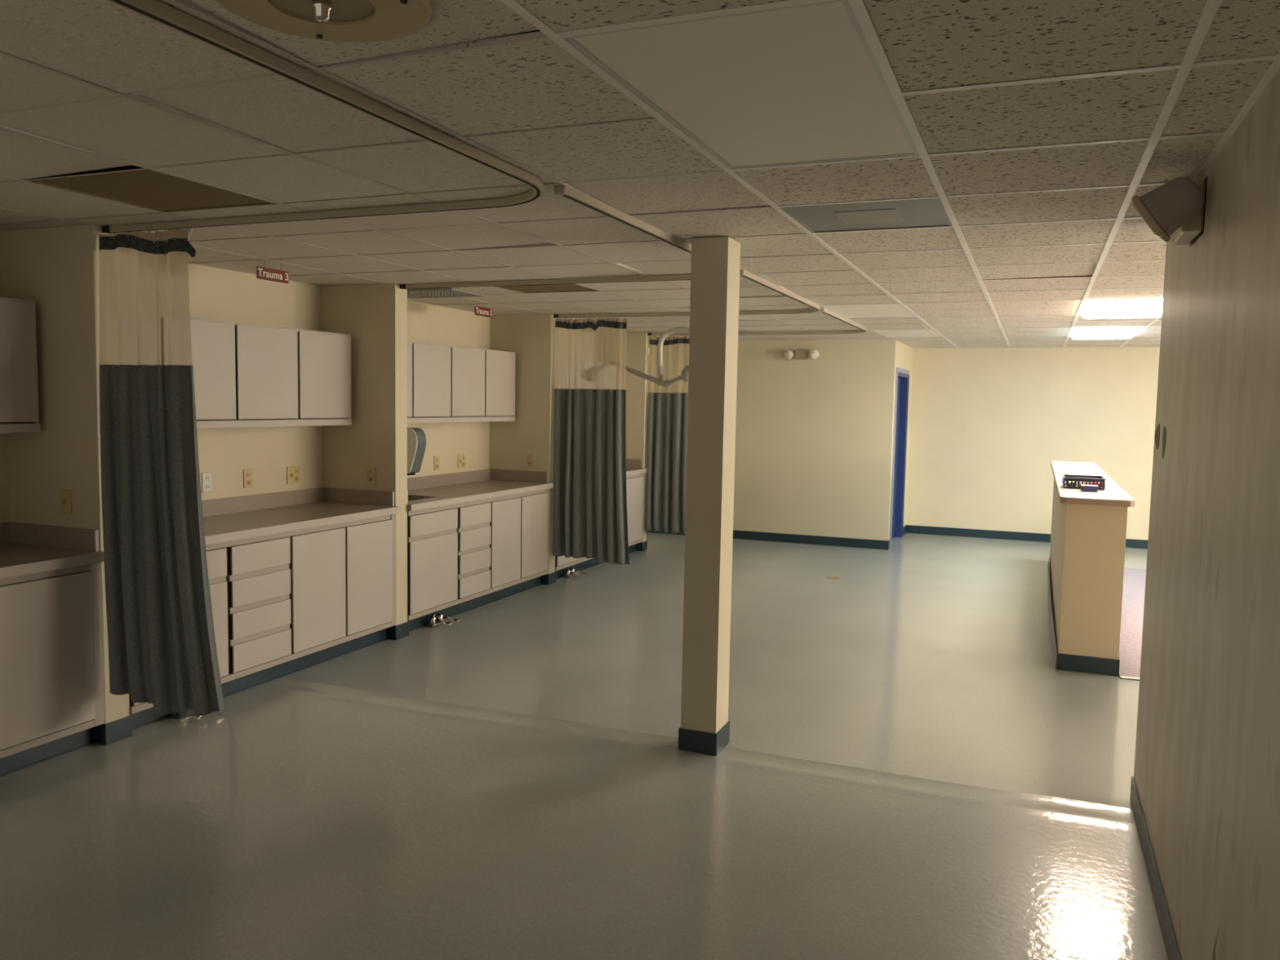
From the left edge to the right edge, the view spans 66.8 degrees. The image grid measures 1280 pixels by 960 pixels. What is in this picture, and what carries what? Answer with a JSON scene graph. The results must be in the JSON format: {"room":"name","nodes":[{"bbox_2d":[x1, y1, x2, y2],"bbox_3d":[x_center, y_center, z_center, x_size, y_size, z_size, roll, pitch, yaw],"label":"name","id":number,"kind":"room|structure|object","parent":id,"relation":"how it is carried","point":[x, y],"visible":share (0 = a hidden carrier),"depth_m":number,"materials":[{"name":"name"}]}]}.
{"room":"hospital emergency room","nodes":[
{"label":"hospital emergency room","id":0,"kind":"room"},
{"bbox_2d":[0,224,129,724],"bbox_3d":[-2.735,0.027,4.623,0.610,2.393,0.130,3,5,22],"label":"wall partition","id":1,"kind":"structure","parent":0,"point":[55,268],"depth_m":4.50,"materials":[{"name":"beige paint"}]},
{"bbox_2d":[59,488,71,515],"bbox_3d":[-2.684,0.103,4.529,0.072,0.116,0.016,3,5,22],"label":"wall switch","id":2,"kind":"object","parent":1,"relation":"attached to","point":[65,502],"visible":1,"depth_m":4.53,"materials":[{"name":"beige plastic"}]},
{"bbox_2d":[92,715,132,745],"bbox_3d":[-2.526,1.181,4.623,0.128,0.100,0.146,3,5,22],"label":"baseboard","id":3,"kind":"structure","parent":1,"relation":"attached to","point":[120,729],"depth_m":4.57,"materials":[{"name":"blue plastic"}]},
{"bbox_2d":[0,230,490,522],"bbox_3d":[-2.435,-0.204,6.308,0.120,2.593,13.040,3,5,22],"label":"wall","id":4,"kind":"structure","parent":0,"point":[218,294],"depth_m":6.32,"materials":[{"name":"beige paint"}]},
{"bbox_2d":[0,297,40,433],"bbox_3d":[-3.298,-0.461,3.599,0.286,0.606,2.045,3,5,22],"label":"upper cabinet","id":5,"kind":"object","parent":4,"relation":"attached to","point":[19,384],"visible":1,"depth_m":4.40,"materials":[{"name":"beige laminate"}]},
{"bbox_2d":[201,472,212,492],"bbox_3d":[-2.583,0.014,5.795,0.010,0.116,0.072,3,5,22],"label":"wall outlet","id":6,"kind":"object","parent":4,"relation":"attached to","point":[206,477],"visible":1,"depth_m":5.79,"materials":[{"name":"white plastic"}]},
{"bbox_2d":[243,469,253,488],"bbox_3d":[-2.460,-0.008,6.097,0.010,0.116,0.072,3,5,22],"label":"wall outlet","id":7,"kind":"object","parent":4,"relation":"attached to","point":[247,473],"visible":1,"depth_m":6.09,"materials":[{"name":"beige plastic"}]},
{"bbox_2d":[190,317,351,428],"bbox_3d":[-2.458,-0.612,5.654,0.286,0.606,2.045,3,5,22],"label":"upper cabinet","id":8,"kind":"object","parent":4,"relation":"attached to","point":[246,375],"visible":0.56,"depth_m":5.83,"materials":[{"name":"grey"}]},
{"bbox_2d":[286,466,299,484],"bbox_3d":[-2.305,-0.033,6.468,0.016,0.116,0.117,3,5,22],"label":"wall outlet","id":9,"kind":"object","parent":4,"relation":"attached to","point":[293,472],"visible":1,"depth_m":6.46,"materials":[{"name":"beige plastic"}]},
{"bbox_2d":[407,426,426,475],"bbox_3d":[-1.771,-0.220,7.495,0.216,0.367,0.135,3,5,22],"label":"wall dispenser","id":10,"kind":"object","parent":4,"relation":"attached to","point":[416,437],"visible":0.7,"depth_m":7.43,"materials":[{"name":"white plastic"}]},
{"bbox_2d":[434,456,439,470],"bbox_3d":[-1.676,-0.139,8.015,0.010,0.116,0.072,3,5,22],"label":"wall outlet","id":11,"kind":"object","parent":4,"relation":"attached to","point":[436,458],"visible":1,"depth_m":8.01,"materials":[{"name":"beige plastic"}]},
{"bbox_2d":[407,341,515,423],"bbox_3d":[-1.618,-0.762,7.708,0.286,0.606,2.045,3,5,22],"label":"upper cabinet","id":12,"kind":"object","parent":4,"relation":"attached to","point":[446,384],"visible":0.7,"depth_m":7.75,"materials":[{"name":"beige laminate"}]},
{"bbox_2d":[457,453,465,468],"bbox_3d":[-1.533,-0.162,8.359,0.016,0.116,0.117,3,5,22],"label":"wall outlet","id":13,"kind":"object","parent":4,"relation":"attached to","point":[461,458],"visible":1,"depth_m":8.36,"materials":[{"name":"beige plastic"}]},
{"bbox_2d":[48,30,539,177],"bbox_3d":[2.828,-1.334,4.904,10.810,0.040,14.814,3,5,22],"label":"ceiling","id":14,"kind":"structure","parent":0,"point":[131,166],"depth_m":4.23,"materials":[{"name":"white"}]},
{"bbox_2d":[320,283,407,625],"bbox_3d":[-1.895,-0.124,6.678,0.610,2.393,0.130,3,5,22],"label":"wall partition","id":15,"kind":"structure","parent":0,"point":[375,316],"depth_m":6.56,"materials":[{"name":"beige paint"}]},
{"bbox_2d":[366,466,375,484],"bbox_3d":[-1.824,-0.033,6.580,0.072,0.116,0.010,3,5,22],"label":"wall outlet","id":16,"kind":"object","parent":15,"relation":"attached to","point":[371,471],"visible":1,"depth_m":6.58,"materials":[{"name":"beige plastic"}]},
{"bbox_2d":[386,621,408,639],"bbox_3d":[-1.686,1.030,6.677,0.128,0.100,0.146,3,5,22],"label":"baseboard","id":17,"kind":"structure","parent":15,"relation":"attached to","point":[402,630],"depth_m":6.62,"materials":[{"name":"blue plastic"}]},
{"bbox_2d":[489,313,556,573],"bbox_3d":[-1.055,-0.275,8.733,0.610,2.393,0.130,3,5,22],"label":"wall partition","id":18,"kind":"structure","parent":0,"point":[531,337],"depth_m":8.61,"materials":[{"name":"beige paint"}]},
{"bbox_2d":[526,453,533,466],"bbox_3d":[-0.979,-0.173,8.633,0.072,0.116,0.010,3,5,22],"label":"wall outlet","id":19,"kind":"object","parent":18,"relation":"attached to","point":[530,457],"visible":1,"depth_m":8.63,"materials":[{"name":"beige plastic"}]},
{"bbox_2d":[540,571,555,585],"bbox_3d":[-0.846,0.879,8.732,0.128,0.100,0.146,3,5,22],"label":"baseboard","id":20,"kind":"structure","parent":18,"relation":"attached to","point":[548,579],"depth_m":8.67,"materials":[{"name":"blue plastic"}]},
{"bbox_2d":[0,532,1168,959],"bbox_3d":[2.779,1.285,5.116,10.770,0.010,14.774,3,5,22],"label":"floor","id":21,"kind":"structure","parent":0,"point":[908,769],"depth_m":4.07,"materials":[{"name":"plastic"}]},
{"bbox_2d":[0,562,105,777],"bbox_3d":[-3.161,0.864,3.649,0.628,0.868,2.077,3,5,22],"label":"base cabinet","id":22,"kind":"object","parent":21,"relation":"on","point":[52,687],"visible":0.97,"depth_m":4.25,"materials":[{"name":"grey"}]},
{"bbox_2d":[0,521,104,578],"bbox_3d":[-3.141,0.358,3.610,0.647,0.142,2.109,3,5,22],"label":"countertop","id":23,"kind":"structure","parent":22,"relation":"on","point":[25,548],"depth_m":4.46,"materials":[{"name":"laminate"}]},
{"bbox_2d":[171,712,202,718],"bbox_3d":[-2.267,1.168,4.976,0.196,0.074,0.162,3,5,22],"label":"valve","id":24,"kind":"object","parent":21,"relation":"on","point":[175,714],"visible":0.11,"depth_m":4.93,"materials":[{"name":"silver metal"}]},
{"bbox_2d":[128,514,396,729],"bbox_3d":[-2.321,0.713,5.704,0.628,0.868,2.077,3,5,22],"label":"base cabinet","id":25,"kind":"object","parent":21,"relation":"on","point":[283,604],"visible":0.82,"depth_m":5.67,"materials":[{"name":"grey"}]},
{"bbox_2d":[201,487,400,545],"bbox_3d":[-2.301,0.207,5.665,0.647,0.142,2.109,3,5,22],"label":"countertop","id":26,"kind":"structure","parent":25,"relation":"on","point":[238,517],"depth_m":6.05,"materials":[{"name":"laminate"}]},
{"bbox_2d":[426,613,460,626],"bbox_3d":[-1.425,1.017,7.035,0.196,0.074,0.162,3,5,22],"label":"valve","id":27,"kind":"object","parent":21,"relation":"on","point":[435,620],"visible":1,"depth_m":7.01,"materials":[{"name":"silver metal"}]},
{"bbox_2d":[407,488,550,631],"bbox_3d":[-1.481,0.562,7.758,0.628,0.868,2.077,3,5,22],"label":"base cabinet","id":28,"kind":"object","parent":21,"relation":"on","point":[462,557],"visible":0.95,"depth_m":7.45,"materials":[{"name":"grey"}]},
{"bbox_2d":[407,468,553,511],"bbox_3d":[-1.460,0.056,7.719,0.647,0.142,2.109,3,5,22],"label":"countertop","id":29,"kind":"structure","parent":28,"relation":"on","point":[459,487],"depth_m":8.03,"materials":[{"name":"laminate"}]},
{"bbox_2d":[408,494,445,502],"bbox_3d":[-1.720,0.153,7.038,0.420,0.048,0.470,3,5,22],"label":"sink","id":30,"kind":"object","parent":29,"relation":"in","point":[411,498],"visible":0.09,"depth_m":7.22,"materials":[{"name":"silver metal"}]},
{"bbox_2d":[408,495,433,501],"bbox_3d":[-1.720,0.154,7.039,0.378,0.044,0.428,3,5,22],"label":"basin","id":31,"kind":"object","parent":30,"relation":"in","point":[411,498],"depth_m":7.22,"materials":[{"name":"silver metal"}]},
{"bbox_2d":[562,568,588,577],"bbox_3d":[-0.598,0.868,9.058,0.196,0.074,0.162,3,5,22],"label":"valve","id":32,"kind":"object","parent":21,"relation":"on","point":[571,572],"visible":1,"depth_m":9.02,"materials":[{"name":"silver metal"}]},
{"bbox_2d":[555,473,644,579],"bbox_3d":[-0.641,0.411,9.813,0.628,0.868,2.077,3,5,22],"label":"base cabinet","id":33,"kind":"object","parent":21,"relation":"on","point":[634,483],"visible":0.26,"depth_m":10.33,"materials":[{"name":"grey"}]},
{"bbox_2d":[626,458,647,475],"bbox_3d":[-0.620,-0.095,9.774,0.647,0.142,2.109,3,5,22],"label":"countertop","id":34,"kind":"structure","parent":33,"relation":"on","point":[633,467],"depth_m":10.62,"materials":[{"name":"laminate"}]},
{"bbox_2d":[678,236,740,755],"bbox_3d":[0.330,0.089,4.569,0.190,2.392,0.209,3,5,22],"label":"column","id":35,"kind":"structure","parent":21,"relation":"on","point":[704,728],"depth_m":4.49,"materials":[{"name":"beige paint"}]},
{"bbox_2d":[826,576,839,578],"bbox_3d":[1.842,0.932,9.278,0.132,0.006,0.132,3,5,22],"label":"cap","id":36,"kind":"object","parent":21,"relation":"on","point":[828,577],"visible":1,"depth_m":9.26,"materials":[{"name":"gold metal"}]},
{"bbox_2d":[1047,460,1134,676],"bbox_3d":[3.661,0.510,8.116,0.416,1.102,4.575,3,5,22],"label":"counter","id":37,"kind":"object","parent":21,"relation":"on","point":[1088,533],"depth_m":6.07,"materials":[{"name":"beige paint"}]},
{"bbox_2d":[1062,474,1106,489],"bbox_3d":[3.108,0.015,6.808,0.266,0.076,0.336,3,5,22],"label":"basket","id":38,"kind":"object","parent":37,"relation":"on","point":[1067,477],"visible":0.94,"depth_m":6.69,"materials":[{"name":"black plastic"}]},
{"bbox_2d":[1068,480,1076,487],"bbox_3d":[3.011,0.026,6.772,0.060,0.046,0.103,3,5,22],"label":"marker","id":39,"kind":"object","parent":38,"relation":"in","point":[1069,482],"visible":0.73,"depth_m":6.74,"materials":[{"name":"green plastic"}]},
{"bbox_2d":[1088,482,1099,488],"bbox_3d":[3.146,0.033,6.719,0.077,0.046,0.120,3,5,22],"label":"marker","id":40,"kind":"object","parent":38,"relation":"in","point":[1095,483],"visible":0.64,"depth_m":6.67,"materials":[{"name":"red plastic"}]},
{"bbox_2d":[1080,484,1097,492],"bbox_3d":[3.014,0.055,6.514,0.106,0.040,0.106,3,5,22],"label":"plastic box","id":41,"kind":"object","parent":37,"relation":"on","point":[1084,487],"visible":1,"depth_m":6.47,"materials":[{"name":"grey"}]},
{"bbox_2d":[1119,675,1139,680],"bbox_3d":[5.487,1.346,4.978,5.447,0.010,0.044,3,5,22],"label":"trim","id":42,"kind":"structure","parent":21,"relation":"on","point":[1120,676],"depth_m":5.97,"materials":[{"name":"silver metal"}]},
{"bbox_2d":[626,332,650,542],"bbox_3d":[-0.215,-0.426,10.788,0.610,2.393,0.130,3,5,22],"label":"wall partition","id":43,"kind":"structure","parent":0,"point":[637,344],"depth_m":10.62,"materials":[{"name":"beige paint"}]},
{"bbox_2d":[635,540,647,551],"bbox_3d":[-0.005,0.729,10.787,0.128,0.100,0.146,3,5,22],"label":"baseboard","id":44,"kind":"structure","parent":43,"relation":"attached to","point":[642,546],"depth_m":10.72,"materials":[{"name":"blue plastic"}]},
{"bbox_2d":[0,0,1279,347],"bbox_3d":[2.824,-1.116,4.922,10.558,0.039,14.562,3,5,22],"label":"ceiling","id":45,"kind":"structure","parent":0,"point":[926,44],"depth_m":2.96,"materials":[{"name":"tile"}]},
{"bbox_2d":[30,168,275,212],"bbox_3d":[-1.808,-1.080,3.643,0.584,0.009,0.584,3,5,22],"label":"ceiling vent","id":46,"kind":"object","parent":45,"relation":"in","point":[147,188],"visible":0.87,"depth_m":3.62,"materials":[{"name":"brown"}]},
{"bbox_2d":[256,259,288,283],"bbox_3d":[-2.056,-1.169,5.439,0.009,0.109,0.242,3,5,22],"label":"hanging sign","id":47,"kind":"object","parent":45,"relation":"hanging from","point":[262,273],"visible":1,"depth_m":5.43,"materials":[{"name":"red plastic"}]},
{"bbox_2d":[102,0,543,233],"bbox_3d":[-2.055,-0.948,2.196,2.373,0.030,3.877,3,5,22],"label":"track","id":48,"kind":"object","parent":45,"relation":"attached to","point":[156,11],"visible":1,"depth_m":2.64,"materials":[{"name":"silver metal"}]},
{"bbox_2d":[98,227,225,717],"bbox_3d":[-2.139,-0.025,4.308,0.698,2.155,0.133,3,5,22],"label":"privacy curtain","id":49,"kind":"object","parent":48,"relation":"hanging from","point":[162,652],"visible":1,"depth_m":4.32,"materials":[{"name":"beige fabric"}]},
{"bbox_2d":[215,0,431,42],"bbox_3d":[-0.600,-0.887,1.832,0.406,0.040,0.406,3,5,22],"label":"ceiling plate","id":50,"kind":"object","parent":45,"relation":"attached to","point":[334,20],"visible":1,"depth_m":1.89,"materials":[{"name":"beige metal"}]},
{"bbox_2d":[407,288,484,298],"bbox_3d":[-1.495,-1.328,6.913,0.640,0.013,0.420,3,5,22],"label":"ceiling vent","id":51,"kind":"object","parent":45,"relation":"in","point":[433,292],"visible":0.77,"depth_m":6.88,"materials":[{"name":"white metal"}]},
{"bbox_2d":[475,301,492,317],"bbox_3d":[-1.210,-1.321,7.509,0.009,0.109,0.245,3,5,22],"label":"hanging sign","id":52,"kind":"object","parent":45,"relation":"hanging from","point":[480,311],"visible":1,"depth_m":7.50,"materials":[{"name":"red plastic"}]},
{"bbox_2d":[400,184,691,288],"bbox_3d":[-0.922,-1.149,4.929,2.403,0.030,2.397,3,5,22],"label":"track","id":53,"kind":"object","parent":45,"relation":"attached to","point":[564,191],"visible":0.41,"depth_m":5.19,"materials":[{"name":"silver metal"}]},
{"bbox_2d":[496,284,599,293],"bbox_3d":[-0.656,-1.287,6.460,0.584,0.009,0.584,3,5,22],"label":"ceiling vent","id":54,"kind":"object","parent":45,"relation":"in","point":[550,287],"visible":0.62,"depth_m":6.56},
{"bbox_2d":[626,326,689,386],"bbox_3d":[0.087,-1.148,8.760,1.367,0.612,0.308,3,5,22],"label":"light","id":55,"kind":"object","parent":45,"relation":"hanging from","point":[660,381],"visible":0.5,"depth_m":8.70,"materials":[{"name":"white metal"}]},
{"bbox_2d":[553,269,819,318],"bbox_3d":[-0.082,-1.300,6.984,2.403,0.030,2.397,3,5,22],"label":"track","id":56,"kind":"object","parent":45,"relation":"attached to","point":[815,308],"visible":0.94,"depth_m":7.74,"materials":[{"name":"silver metal"}]},
{"bbox_2d":[552,316,629,564],"bbox_3d":[-0.419,-0.341,8.466,0.738,2.133,0.143,3,5,23],"label":"privacy curtain","id":57,"kind":"object","parent":56,"relation":"hanging from","point":[590,519],"visible":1,"depth_m":8.46,"materials":[{"name":"beige fabric"}]},
{"bbox_2d":[563,0,919,168],"bbox_3d":[0.337,-0.993,2.442,0.602,0.102,1.212,3,5,22],"label":"ceiling light","id":58,"kind":"object","parent":45,"relation":"attached to","point":[800,84],"visible":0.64,"depth_m":2.27,"materials":[{"name":"white plastic"}]},
{"bbox_2d":[647,307,866,335],"bbox_3d":[0.758,-1.451,9.038,2.403,0.030,2.397,3,5,22],"label":"track","id":59,"kind":"object","parent":45,"relation":"attached to","point":[862,329],"visible":0.95,"depth_m":9.82,"materials":[{"name":"silver metal"}]},
{"bbox_2d":[644,335,688,533],"bbox_3d":[0.420,-0.488,10.522,0.735,2.142,0.130,3,5,22],"label":"privacy curtain","id":60,"kind":"object","parent":59,"relation":"hanging from","point":[667,410],"visible":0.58,"depth_m":10.57,"materials":[{"name":"beige fabric"}]},
{"bbox_2d":[779,198,952,233],"bbox_3d":[0.912,-1.047,3.854,0.584,0.009,0.584,3,5,22],"label":"ceiling vent","id":61,"kind":"object","parent":45,"relation":"in","point":[930,212],"visible":0.9,"depth_m":3.84,"materials":[{"name":"grey metal"}]},
{"bbox_2d":[820,302,916,318],"bbox_3d":[1.845,-1.394,7.741,0.602,0.102,1.212,3,5,22],"label":"ceiling light","id":62,"kind":"object","parent":45,"relation":"attached to","point":[893,310],"visible":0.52,"depth_m":7.72,"materials":[{"name":"white plastic"}]},
{"bbox_2d":[871,328,942,337],"bbox_3d":[2.767,-1.560,9.994,0.602,0.102,1.212,3,5,22],"label":"ceiling light","id":63,"kind":"object","parent":45,"relation":"attached to","point":[895,333],"visible":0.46,"depth_m":10.00,"materials":[{"name":"white plastic"}]},
{"bbox_2d":[920,322,935,335],"bbox_3d":[2.662,-1.377,8.930,0.111,0.096,0.558,3,5,22],"label":"wire","id":64,"kind":"object","parent":45,"relation":"hanging from","point":[921,323],"visible":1,"depth_m":8.76,"materials":[{"name":"beige plastic"}]},
{"bbox_2d":[1070,326,1145,338],"bbox_3d":[4.461,-1.457,9.309,0.602,0.134,1.212,3,5,22],"label":"ceiling light","id":65,"kind":"object","parent":45,"relation":"attached to","point":[1082,332],"visible":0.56,"depth_m":9.04,"materials":[{"name":"white plastic"}]},
{"bbox_2d":[1080,297,1162,318],"bbox_3d":[3.539,-1.292,7.056,0.602,0.134,1.212,3,5,22],"label":"ceiling light","id":66,"kind":"object","parent":45,"relation":"attached to","point":[1131,308],"visible":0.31,"depth_m":6.89,"materials":[{"name":"white plastic"}]},
{"bbox_2d":[733,339,897,540],"bbox_3d":[1.473,-0.467,11.686,3.057,2.393,0.120,3,5,22],"label":"wall","id":67,"kind":"structure","parent":0,"point":[814,450],"depth_m":11.38,"materials":[{"name":"beige paint"}]},
{"bbox_2d":[646,529,889,550],"bbox_3d":[1.456,0.673,11.777,3.065,0.104,0.136,3,5,22],"label":"baseboard","id":68,"kind":"structure","parent":67,"relation":"attached to","point":[743,535],"depth_m":11.48,"materials":[{"name":"blue plastic"}]},
{"bbox_2d":[782,349,819,359],"bbox_3d":[1.877,-1.459,11.313,0.431,0.126,0.128,3,5,22],"label":"emergency light","id":69,"kind":"object","parent":67,"relation":"attached to","point":[788,354],"visible":1,"depth_m":11.31,"materials":[{"name":"beige plastic"}]},
{"bbox_2d":[888,340,912,539],"bbox_3d":[3.145,-0.454,11.899,0.120,2.393,1.534,3,5,22],"label":"wall","id":70,"kind":"structure","parent":0,"point":[904,353],"depth_m":12.32,"materials":[{"name":"beige paint"}]},
{"bbox_2d":[889,367,909,548],"bbox_3d":[3.078,-0.289,11.725,0.133,2.090,1.120,3,5,22],"label":"door","id":71,"kind":"structure","parent":70,"relation":"in","point":[902,378],"depth_m":12.11,"materials":[{"name":"blue paint"}]},
{"bbox_2d":[906,346,1159,540],"bbox_3d":[6.992,-0.428,11.224,7.753,2.593,0.120,3,5,22],"label":"wall","id":72,"kind":"structure","parent":0,"point":[988,425],"depth_m":12.08,"materials":[{"name":"beige paint"}]},
{"bbox_2d":[902,524,1147,548],"bbox_3d":[6.871,0.829,11.083,7.513,0.104,0.402,3,5,22],"label":"baseboard","id":73,"kind":"structure","parent":72,"relation":"attached to","point":[1130,543],"depth_m":12.28,"materials":[{"name":"blue plastic"}]},
{"bbox_2d":[1133,68,1279,959],"bbox_3d":[1.011,0.376,1.179,0.120,2.393,6.090,3,5,22],"label":"wall","id":74,"kind":"structure","parent":0,"point":[1206,767],"depth_m":2.48,"materials":[{"name":"paint"}]},
{"bbox_2d":[0,0,1279,348],"bbox_3d":[3.084,-1.098,4.816,10.007,0.036,14.574,3,5,22],"label":"trim","id":75,"kind":"structure","parent":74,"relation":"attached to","point":[1211,6],"depth_m":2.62,"materials":[{"name":"white metal"}]},
{"bbox_2d":[1129,776,1181,959],"bbox_3d":[3.501,1.644,0.259,5.556,0.104,6.098,3,5,22],"label":"baseboard","id":76,"kind":"structure","parent":74,"relation":"attached to","point":[1171,948],"depth_m":3.28,"materials":[{"name":"blue plastic"}]},
{"bbox_2d":[1155,423,1159,449],"bbox_3d":[2.073,-0.174,3.890,0.001,0.107,0.172,3,5,22],"label":"scuff","id":77,"kind":"object","parent":74,"relation":"attached to","point":[1157,429],"visible":1,"depth_m":3.87,"materials":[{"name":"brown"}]},
{"bbox_2d":[1162,426,1166,458],"bbox_3d":[1.982,-0.141,3.671,0.001,0.127,0.117,3,5,22],"label":"scuff","id":78,"kind":"object","parent":74,"relation":"attached to","point":[1164,434],"visible":1,"depth_m":3.67,"materials":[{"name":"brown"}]},
{"bbox_2d":[1131,176,1207,247],"bbox_3d":[1.702,-0.844,3.079,0.186,0.201,0.467,4,6,36],"label":"wall speaker","id":79,"kind":"object","parent":74,"relation":"attached to","point":[1174,211],"visible":1,"depth_m":2.91,"materials":[{"name":"beige plastic"}]},
{"bbox_2d":[1212,924,1219,959],"bbox_3d":[1.330,1.132,2.245,0.016,0.185,0.064,3,5,22],"label":"wall strip","id":80,"kind":"object","parent":74,"relation":"attached to","point":[1215,944],"visible":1,"depth_m":2.26,"materials":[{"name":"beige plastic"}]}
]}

